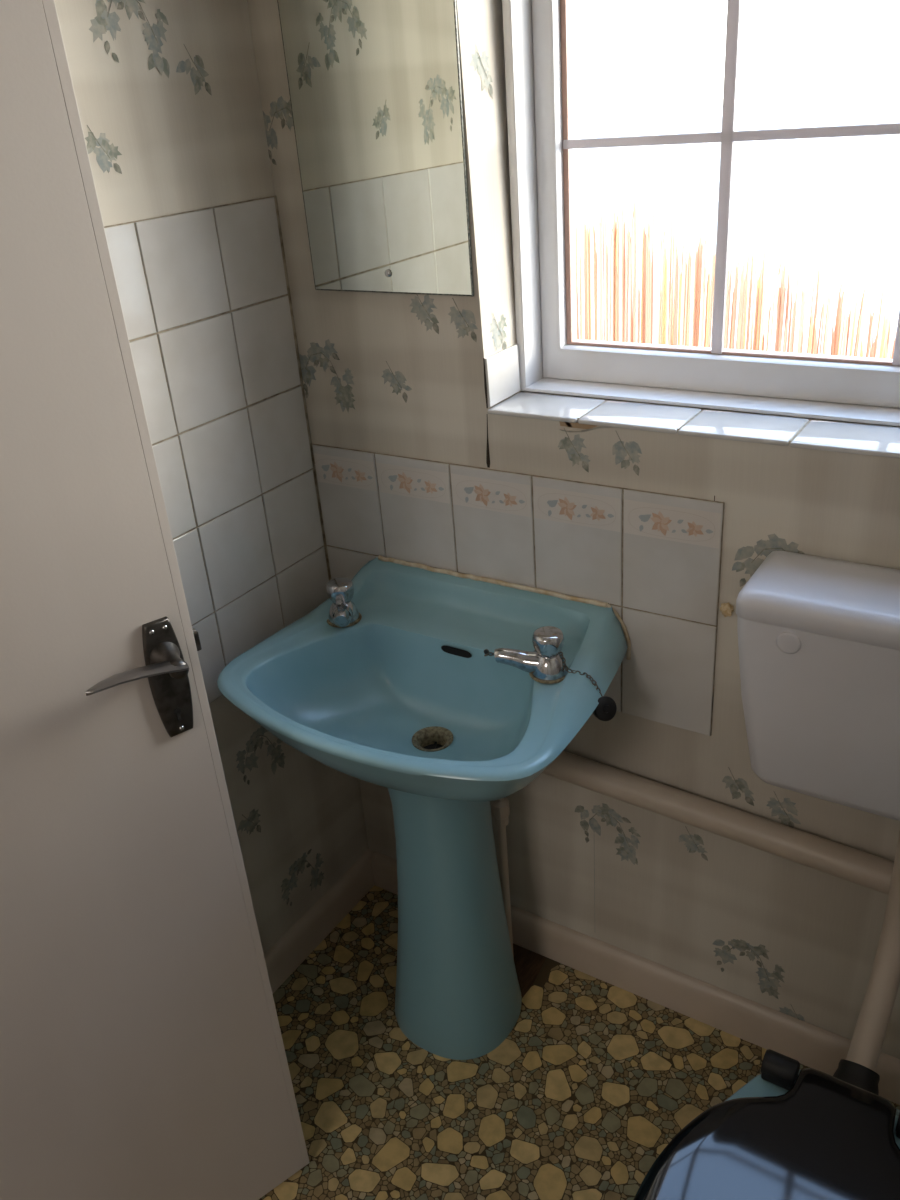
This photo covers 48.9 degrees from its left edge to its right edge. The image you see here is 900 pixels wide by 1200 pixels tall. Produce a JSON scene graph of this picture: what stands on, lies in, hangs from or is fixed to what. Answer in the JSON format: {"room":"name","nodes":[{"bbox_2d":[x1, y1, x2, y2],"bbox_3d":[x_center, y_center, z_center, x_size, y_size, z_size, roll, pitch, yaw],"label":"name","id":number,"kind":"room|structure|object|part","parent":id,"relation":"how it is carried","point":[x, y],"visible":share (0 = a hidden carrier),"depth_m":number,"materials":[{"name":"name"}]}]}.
{"room":"bathroom","nodes":[
{"label":"bathroom","id":0,"kind":"room"},
{"bbox_2d":[54,0,368,953],"bbox_3d":[-1.159,0.241,0.544,0.101,2.460,3.600,13,32,30],"label":"wall","id":1,"kind":"structure","parent":0,"point":[167,92],"depth_m":1.44,"materials":[{"name":"paper"}]},
{"bbox_2d":[104,195,329,703],"bbox_3d":[-0.531,-0.085,1.361,0.006,0.760,1.056,13,32,30],"label":"wall tiling","id":2,"kind":"structure","parent":1,"relation":"attached to","point":[205,296],"depth_m":1.58,"materials":[{"name":"white tile"}]},
{"bbox_2d":[264,849,373,993],"bbox_3d":[-0.490,0.842,1.765,0.018,0.084,1.200,13,32,30],"label":"baseboard","id":3,"kind":"structure","parent":1,"relation":"attached to","point":[283,958],"depth_m":2.05,"materials":[{"name":"beige paint"}]},
{"bbox_2d":[247,0,899,1058],"bbox_3d":[0.438,-0.332,1.405,1.700,2.460,0.267,13,32,30],"label":"wall","id":4,"kind":"structure","parent":0,"point":[397,374],"depth_m":1.58,"materials":[{"name":"paper"}]},
{"bbox_2d":[277,0,473,295],"bbox_3d":[-0.115,-0.741,1.394,0.300,0.600,0.010,13,32,30],"label":"wall mirror","id":5,"kind":"object","parent":4,"relation":"attached to","point":[375,90],"visible":1,"depth_m":1.43,"materials":[{"name":"silver mirror"}]},
{"bbox_2d":[311,444,724,735],"bbox_3d":[0.080,-0.032,1.661,0.752,0.394,0.007,13,32,30],"label":"tile backsplash","id":6,"kind":"structure","parent":4,"relation":"attached to","point":[653,557],"depth_m":1.57,"materials":[{"name":"beige tile"}]},
{"bbox_2d":[371,851,899,1104],"bbox_3d":[0.456,0.736,1.818,1.481,0.084,0.018,13,32,30],"label":"baseboard","id":7,"kind":"structure","parent":4,"relation":"attached to","point":[814,1047],"depth_m":1.82,"materials":[{"name":"beige paint"}]},
{"bbox_2d":[485,0,899,457],"bbox_3d":[0.439,-0.708,1.159,0.864,1.028,0.221,13,32,30],"label":"window","id":8,"kind":"structure","parent":4,"relation":"in","point":[547,356],"depth_m":1.45,"materials":[{"name":"white plastic"}]},
{"bbox_2d":[542,751,893,894],"bbox_3d":[0.576,0.391,1.511,1.092,0.096,0.049,13,32,30],"label":"pipe","id":9,"kind":"object","parent":4,"relation":"attached to","point":[873,872],"visible":0.74,"depth_m":1.57,"materials":[{"name":"beige paint"}]},
{"bbox_2d":[720,602,733,616],"bbox_3d":[0.404,0.014,1.446,0.021,0.025,0.012,13,32,30],"label":"lump","id":10,"kind":"object","parent":4,"relation":"attached to","point":[727,609],"visible":1,"depth_m":1.44,"materials":[{"name":"plastic"}]},
{"bbox_2d":[736,551,899,820],"bbox_3d":[0.616,0.137,1.264,0.485,0.302,0.152,13,32,30],"label":"toilet cistern","id":11,"kind":"object","parent":4,"relation":"attached to","point":[819,637],"visible":1,"depth_m":1.27,"materials":[{"name":"white plastic"}]},
{"bbox_3d":[0.607,0.020,1.206,0.485,0.040,0.150,13,32,30],"label":"tank lid","id":12,"kind":"part","parent":11,"relation":"part of","materials":[{"name":"white plastic"}]},
{"bbox_2d":[833,831,899,1094],"bbox_3d":[0.583,0.483,1.330,0.062,0.376,0.226,13,32,30],"label":"pipe","id":13,"kind":"object","parent":11,"relation":"attached to","point":[858,1069],"visible":0.87,"depth_m":1.36,"materials":[{"name":"beige paint"}]},
{"bbox_2d":[259,885,899,1199],"bbox_3d":[0.100,1.048,1.360,1.500,0.001,1.335,13,32,30],"label":"floor","id":14,"kind":"structure","parent":0,"point":[593,1078],"depth_m":1.74,"materials":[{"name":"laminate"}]},
{"bbox_2d":[217,555,630,1059],"bbox_3d":[-0.028,0.416,1.687,0.587,0.843,0.451,13,32,30],"label":"washbasin","id":15,"kind":"object","parent":14,"relation":"on","point":[389,682],"visible":1,"depth_m":1.63,"materials":[{"name":"blue ceramic"}]},
{"bbox_2d":[326,577,361,627],"bbox_3d":[-0.184,0.007,1.664,0.069,0.074,0.079,13,32,30],"label":"tap","id":16,"kind":"object","parent":15,"relation":"on","point":[342,611],"depth_m":1.66,"materials":[{"name":"silver metal"}]},
{"bbox_3d":[-0.050,0.159,1.555,0.586,0.224,0.450,13,32,30],"label":"basin bowl","id":17,"kind":"part","parent":15,"relation":"part of","materials":[{"name":"blue ceramic"}]},
{"bbox_2d":[494,626,566,683],"bbox_3d":[0.124,0.076,1.479,0.108,0.074,0.068,13,32,30],"label":"tap","id":18,"kind":"object","parent":15,"relation":"on","point":[545,665],"depth_m":1.46,"materials":[{"name":"silver metal"}]},
{"bbox_2d":[484,649,616,720],"bbox_3d":[0.148,0.110,1.493,0.240,0.076,0.044,20,36,40],"label":"plug","id":19,"kind":"object","parent":15,"relation":"hanging from","point":[606,709],"visible":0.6,"depth_m":1.43,"materials":[{"name":"black rubber"}]},
{"bbox_3d":[0.145,0.095,1.494,0.215,0.051,0.033,16,34,35],"label":"chain","id":20,"kind":"part","parent":19,"relation":"part of","materials":[{"name":"silver metal"}]},
{"bbox_2d":[491,797,513,958],"bbox_3d":[0.099,0.465,1.835,0.033,0.598,0.033,13,32,30],"label":"supply pipe","id":21,"kind":"object","parent":14,"relation":"on","point":[500,808],"visible":0.66,"depth_m":1.82,"materials":[{"name":"grey metal"}]},
{"bbox_2d":[633,1049,899,1199],"bbox_3d":[0.428,0.858,1.214,0.355,0.422,0.640,13,32,30],"label":"toilet","id":22,"kind":"object","parent":14,"relation":"on","point":[790,1132],"visible":1,"depth_m":1.17,"materials":[{"name":"blue ceramic"}]},
{"bbox_3d":[-0.371,0.303,0.297,1.500,2.360,0.100,13,32,30],"label":"wall","id":23,"kind":"structure","parent":0,"visible":0},
{"bbox_2d":[0,0,309,1199],"bbox_3d":[-0.594,0.179,0.978,0.772,1.977,0.096,-23,32,-31],"label":"door","id":24,"kind":"structure","parent":23,"relation":"in","point":[143,1055],"depth_m":1.16,"materials":[{"name":"paint"}]},
{"bbox_3d":[-0.347,0.086,1.095,0.113,0.018,0.029,-23,32,-31],"label":"lever","id":25,"kind":"part","parent":24,"relation":"part of","materials":[{"name":"silver metal"}]},
{"bbox_3d":[-0.332,0.093,1.170,0.046,0.154,0.007,-23,32,-31],"label":"handle plate","id":26,"kind":"part","parent":24,"relation":"part of","materials":[{"name":"brown metal"}]},
{"label":"outside","id":27,"kind":"structure","parent":0,"visible":0},
{"bbox_2d":[573,94,899,358],"bbox_3d":[15.979,-11.795,24.433,60.000,0.050,59.730,13,32,30],"label":"ground","id":28,"kind":"structure","parent":27,"point":[838,198],"depth_m":15.59,"materials":[{"name":"white"}]},
{"bbox_2d":[575,183,895,358],"bbox_3d":[0.957,-0.177,2.325,3.319,1.670,0.073,13,32,30],"label":"fence","id":29,"kind":"object","parent":28,"relation":"on","point":[695,333],"visible":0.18,"depth_m":2.28,"materials":[{"name":"brown wood"}]}
]}

